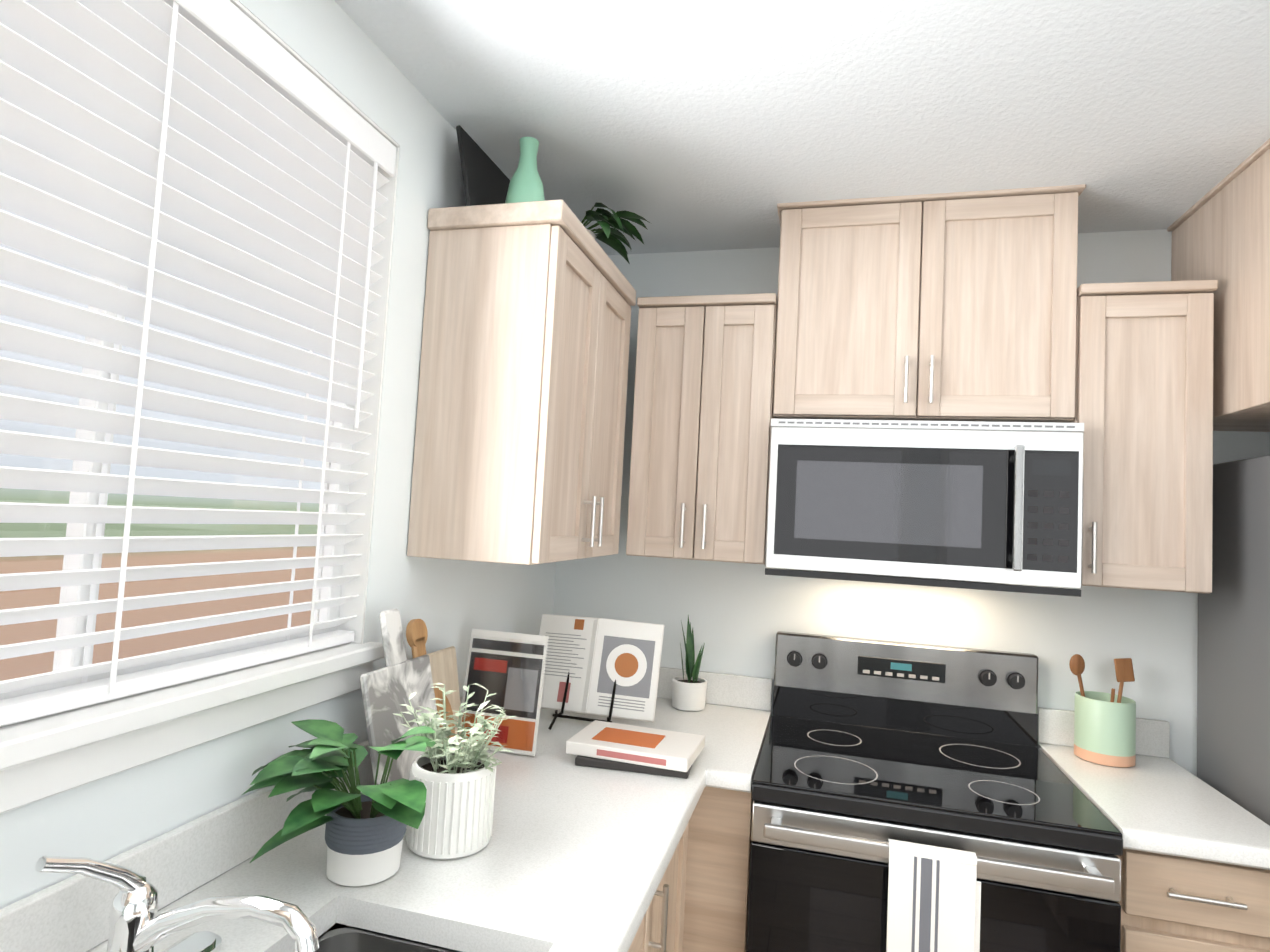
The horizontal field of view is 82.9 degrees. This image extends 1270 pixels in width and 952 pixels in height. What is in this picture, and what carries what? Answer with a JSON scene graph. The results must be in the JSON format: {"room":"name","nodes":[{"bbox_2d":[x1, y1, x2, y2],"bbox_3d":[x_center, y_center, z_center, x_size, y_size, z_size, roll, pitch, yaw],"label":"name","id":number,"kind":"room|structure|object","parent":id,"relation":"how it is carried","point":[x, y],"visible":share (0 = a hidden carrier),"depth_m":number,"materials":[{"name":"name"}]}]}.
{"room":"kitchen","nodes":[
{"label":"kitchen","id":0,"kind":"room"},
{"bbox_2d":[0,0,555,908],"bbox_3d":[-1.024,0.235,-0.006,0.120,2.440,5.300,2,-3,15],"label":"wall","id":1,"kind":"structure","parent":0,"point":[452,602],"depth_m":1.52,"materials":[{"name":"white paint"}]},
{"bbox_2d":[0,642,384,813],"bbox_3d":[-0.716,0.354,0.972,0.095,0.089,1.140,2,-3,15],"label":"window sill","id":2,"kind":"structure","parent":1,"relation":"attached to","point":[44,757],"depth_m":1.02,"materials":[{"name":"white"}]},
{"bbox_2d":[0,0,399,699],"bbox_3d":[-0.725,-0.221,1.016,0.104,1.070,1.080,2,-3,15],"label":"window","id":3,"kind":"structure","parent":1,"relation":"in","point":[72,594],"depth_m":1.47,"materials":[{"name":"white"}]},
{"bbox_2d":[0,0,395,726],"bbox_3d":[-0.703,-0.220,1.010,0.060,1.054,1.064,2,-3,15],"label":"window blinds","id":4,"kind":"object","parent":3,"relation":"attached to","point":[158,134],"visible":1,"depth_m":1.07,"materials":[{"name":"white plastic"}]},
{"bbox_2d":[407,199,635,564],"bbox_3d":[-0.248,-0.191,1.897,0.353,0.804,0.632,2,-3,15],"label":"upper cabinet","id":5,"kind":"object","parent":1,"relation":"attached to","point":[520,427],"visible":1,"depth_m":1.62,"materials":[{"name":"brown wood"}]},
{"bbox_2d":[456,125,509,205],"bbox_3d":[-0.364,-0.710,1.806,0.054,0.207,0.280,2,-3,15],"label":"tray","id":6,"kind":"object","parent":5,"relation":"on","point":[486,180],"visible":0.5,"depth_m":1.74,"materials":[{"name":"black"}]},
{"bbox_2d":[505,137,544,202],"bbox_3d":[-0.262,-0.708,1.737,0.096,0.205,0.096,2,-3,15],"label":"vase","id":7,"kind":"object","parent":5,"relation":"on","point":[525,184],"visible":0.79,"depth_m":1.71,"materials":[{"name":"green ceramic"}]},
{"bbox_2d":[581,202,649,263],"bbox_3d":[-0.089,-0.663,2.006,0.313,0.164,0.270,2,-3,15],"label":"potted plant","id":8,"kind":"object","parent":5,"relation":"on","point":[613,237],"visible":0.5,"depth_m":2.00,"materials":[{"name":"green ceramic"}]},
{"bbox_2d":[335,0,1269,254],"bbox_3d":[1.356,-0.881,0.219,4.520,0.060,7.000,2,-3,15],"label":"ceiling","id":9,"kind":"structure","parent":0,"point":[691,125],"depth_m":1.56,"materials":[{"name":"white paint"}]},
{"bbox_2d":[553,229,1269,776],"bbox_3d":[1.040,0.474,2.228,2.960,2.440,0.100,2,-3,15],"label":"wall","id":10,"kind":"structure","parent":0,"point":[737,615],"depth_m":2.24,"materials":[{"name":"white paint"}]},
{"bbox_2d":[626,293,776,563],"bbox_3d":[0.226,-0.135,2.251,0.415,0.782,0.354,2,-3,15],"label":"upper cabinet","id":11,"kind":"object","parent":10,"relation":"attached to","point":[702,417],"visible":0.94,"depth_m":2.11,"materials":[{"name":"brown wood"}]},
{"bbox_2d":[773,184,1085,422],"bbox_3d":[0.821,-0.466,2.116,0.796,0.634,0.354,2,-3,15],"label":"upper cabinet","id":12,"kind":"object","parent":10,"relation":"attached to","point":[957,306],"visible":0.92,"depth_m":1.97,"materials":[{"name":"brown wood"}]},
{"bbox_2d":[765,418,1083,596],"bbox_3d":[0.781,0.081,2.041,0.770,0.431,0.441,2,-3,15],"label":"microwave","id":13,"kind":"object","parent":12,"relation":"attached to","point":[983,505],"visible":1,"depth_m":1.87,"materials":[{"name":"grey metal"}]},
{"bbox_2d":[1068,280,1217,593],"bbox_3d":[1.325,-0.095,1.955,0.303,0.782,0.354,2,-3,15],"label":"upper cabinet","id":14,"kind":"object","parent":10,"relation":"attached to","point":[1144,387],"visible":0.92,"depth_m":1.82,"materials":[{"name":"brown wood"}]},
{"bbox_2d":[1167,138,1269,431],"bbox_3d":[1.940,-0.444,1.663,0.974,0.614,0.648,2,-3,15],"label":"upper cabinet","id":15,"kind":"object","parent":10,"relation":"attached to","point":[1221,232],"visible":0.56,"depth_m":1.77,"materials":[{"name":"brown wood"}]},
{"bbox_3d":[1.226,1.611,0.073,4.520,0.060,7.000,2,-3,15],"label":"floor","id":16,"kind":"structure","parent":0,"visible":0},
{"bbox_2d":[324,807,695,951],"bbox_3d":[-0.252,1.152,1.547,0.621,0.872,0.494,2,-3,15],"label":"base cabinet","id":17,"kind":"object","parent":16,"relation":"on","point":[666,925],"depth_m":1.63,"materials":[{"name":"brown wood"}]},
{"bbox_2d":[0,667,772,951],"bbox_3d":[-0.502,0.554,0.261,0.765,0.140,4.467,2,-3,15],"label":"countertop","id":18,"kind":"structure","parent":17,"relation":"on","point":[570,856],"depth_m":1.16,"materials":[{"name":"white stone"}]},
{"bbox_2d":[35,856,318,951],"bbox_3d":[-0.480,0.515,0.814,0.279,0.203,0.250,2,-3,15],"label":"faucet","id":19,"kind":"object","parent":18,"relation":"on","point":[136,924],"visible":1,"depth_m":0.81,"materials":[{"name":"silver metal"}]},
{"bbox_2d":[242,719,441,886],"bbox_3d":[-0.467,0.520,1.138,0.355,0.232,0.247,2,-3,15],"label":"pothos plant","id":20,"kind":"object","parent":18,"relation":"on","point":[365,828],"visible":1,"depth_m":1.11,"materials":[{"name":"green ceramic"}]},
{"bbox_2d":[315,927,461,951],"bbox_3d":[-0.357,0.755,0.772,0.366,0.183,0.561,2,-3,15],"label":"sink","id":21,"kind":"object","parent":18,"relation":"in","point":[351,939],"visible":0.81,"depth_m":1.06,"materials":[{"name":"silver metal"}]},
{"bbox_2d":[360,609,462,784],"bbox_3d":[-0.453,0.470,1.547,0.118,0.375,0.420,2,-3,15],"label":"cutting boards","id":22,"kind":"object","parent":18,"relation":"on","point":[393,684],"visible":0.56,"depth_m":1.46,"materials":[{"name":"white stone"}]},
{"bbox_2d":[393,683,514,859],"bbox_3d":[-0.332,0.518,1.303,0.238,0.269,0.282,2,-3,15],"label":"bushy plant","id":23,"kind":"object","parent":18,"relation":"on","point":[455,777],"visible":0.92,"depth_m":1.24,"materials":[{"name":"green plant"}]},
{"bbox_2d":[461,629,551,758],"bbox_3d":[-0.326,0.540,1.822,0.224,0.286,0.106,2,-3,15],"label":"books","id":24,"kind":"object","parent":18,"relation":"on","point":[508,668],"visible":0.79,"depth_m":1.80,"materials":[{"name":"white paper"}]},
{"bbox_2d":[539,614,663,729],"bbox_3d":[-0.119,0.558,2.046,0.372,0.295,0.202,2,-3,15],"label":"cookbook","id":25,"kind":"object","parent":18,"relation":"on","point":[608,668],"visible":0.79,"depth_m":2.04,"materials":[{"name":"white paper"}]},
{"bbox_2d":[566,720,704,778],"bbox_3d":[0.005,0.673,1.777,0.308,0.050,0.214,2,-3,15],"label":"books","id":26,"kind":"object","parent":18,"relation":"on","point":[617,746],"visible":1,"depth_m":1.71,"materials":[{"name":"grey paper"}]},
{"bbox_2d":[672,615,706,710],"bbox_3d":[0.177,0.594,2.293,0.112,0.286,0.112,2,-3,15],"label":"snake plant","id":27,"kind":"object","parent":18,"relation":"on","point":[689,691],"visible":1,"depth_m":2.27,"materials":[{"name":"green plant"}]},
{"bbox_2d":[688,786,727,951],"bbox_3d":[-0.114,1.189,2.067,0.621,0.872,0.699,2,-3,15],"label":"base cabinet","id":28,"kind":"object","parent":16,"relation":"on","point":[699,902],"depth_m":1.74,"materials":[{"name":"brown wood"}]},
{"bbox_2d":[746,631,1122,951],"bbox_3d":[0.695,1.069,1.834,0.760,1.169,0.730,2,-3,15],"label":"range","id":29,"kind":"object","parent":16,"relation":"on","point":[911,797],"visible":1,"depth_m":1.63,"materials":[{"name":"grey"}]},
{"bbox_2d":[884,838,981,951],"bbox_3d":[0.621,0.945,1.503,0.180,0.332,0.036,2,-3,15],"label":"towel","id":30,"kind":"object","parent":29,"relation":"hanging from","point":[934,892],"depth_m":1.49,"materials":[{"name":"white fabric"}]},
{"bbox_2d":[1116,848,1269,951],"bbox_3d":[1.220,1.240,1.738,0.303,0.872,0.639,2,-3,15],"label":"base cabinet","id":31,"kind":"object","parent":16,"relation":"on","point":[1169,903],"visible":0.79,"depth_m":1.49,"materials":[{"name":"brown wood"}]},
{"bbox_2d":[1037,707,1269,869],"bbox_3d":[1.259,0.734,1.763,0.332,0.140,0.642,2,-3,15],"label":"countertop","id":32,"kind":"structure","parent":31,"relation":"on","point":[1156,799],"depth_m":1.67,"materials":[{"name":"white stone"}]},
{"bbox_2d":[1069,654,1135,767],"bbox_3d":[1.290,0.638,1.978,0.164,0.277,0.142,2,-3,15],"label":"utensil crock","id":33,"kind":"object","parent":32,"relation":"on","point":[1104,729],"visible":1,"depth_m":1.93,"materials":[{"name":"green ceramic"}]},
{"bbox_2d":[1197,455,1269,825],"bbox_3d":[1.878,0.814,1.499,0.890,1.756,0.767,2,-3,15],"label":"refrigerator","id":34,"kind":"object","parent":16,"relation":"on","point":[1233,705],"visible":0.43,"depth_m":1.81,"materials":[{"name":"grey metal"}]},
{"label":"outside","id":35,"kind":"structure","parent":0,"visible":0},
{"bbox_2d":[0,208,330,680],"bbox_3d":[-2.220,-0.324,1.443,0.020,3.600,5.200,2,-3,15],"label":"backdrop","id":36,"kind":"structure","parent":35,"point":[216,605],"depth_m":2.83,"materials":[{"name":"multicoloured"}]}
]}

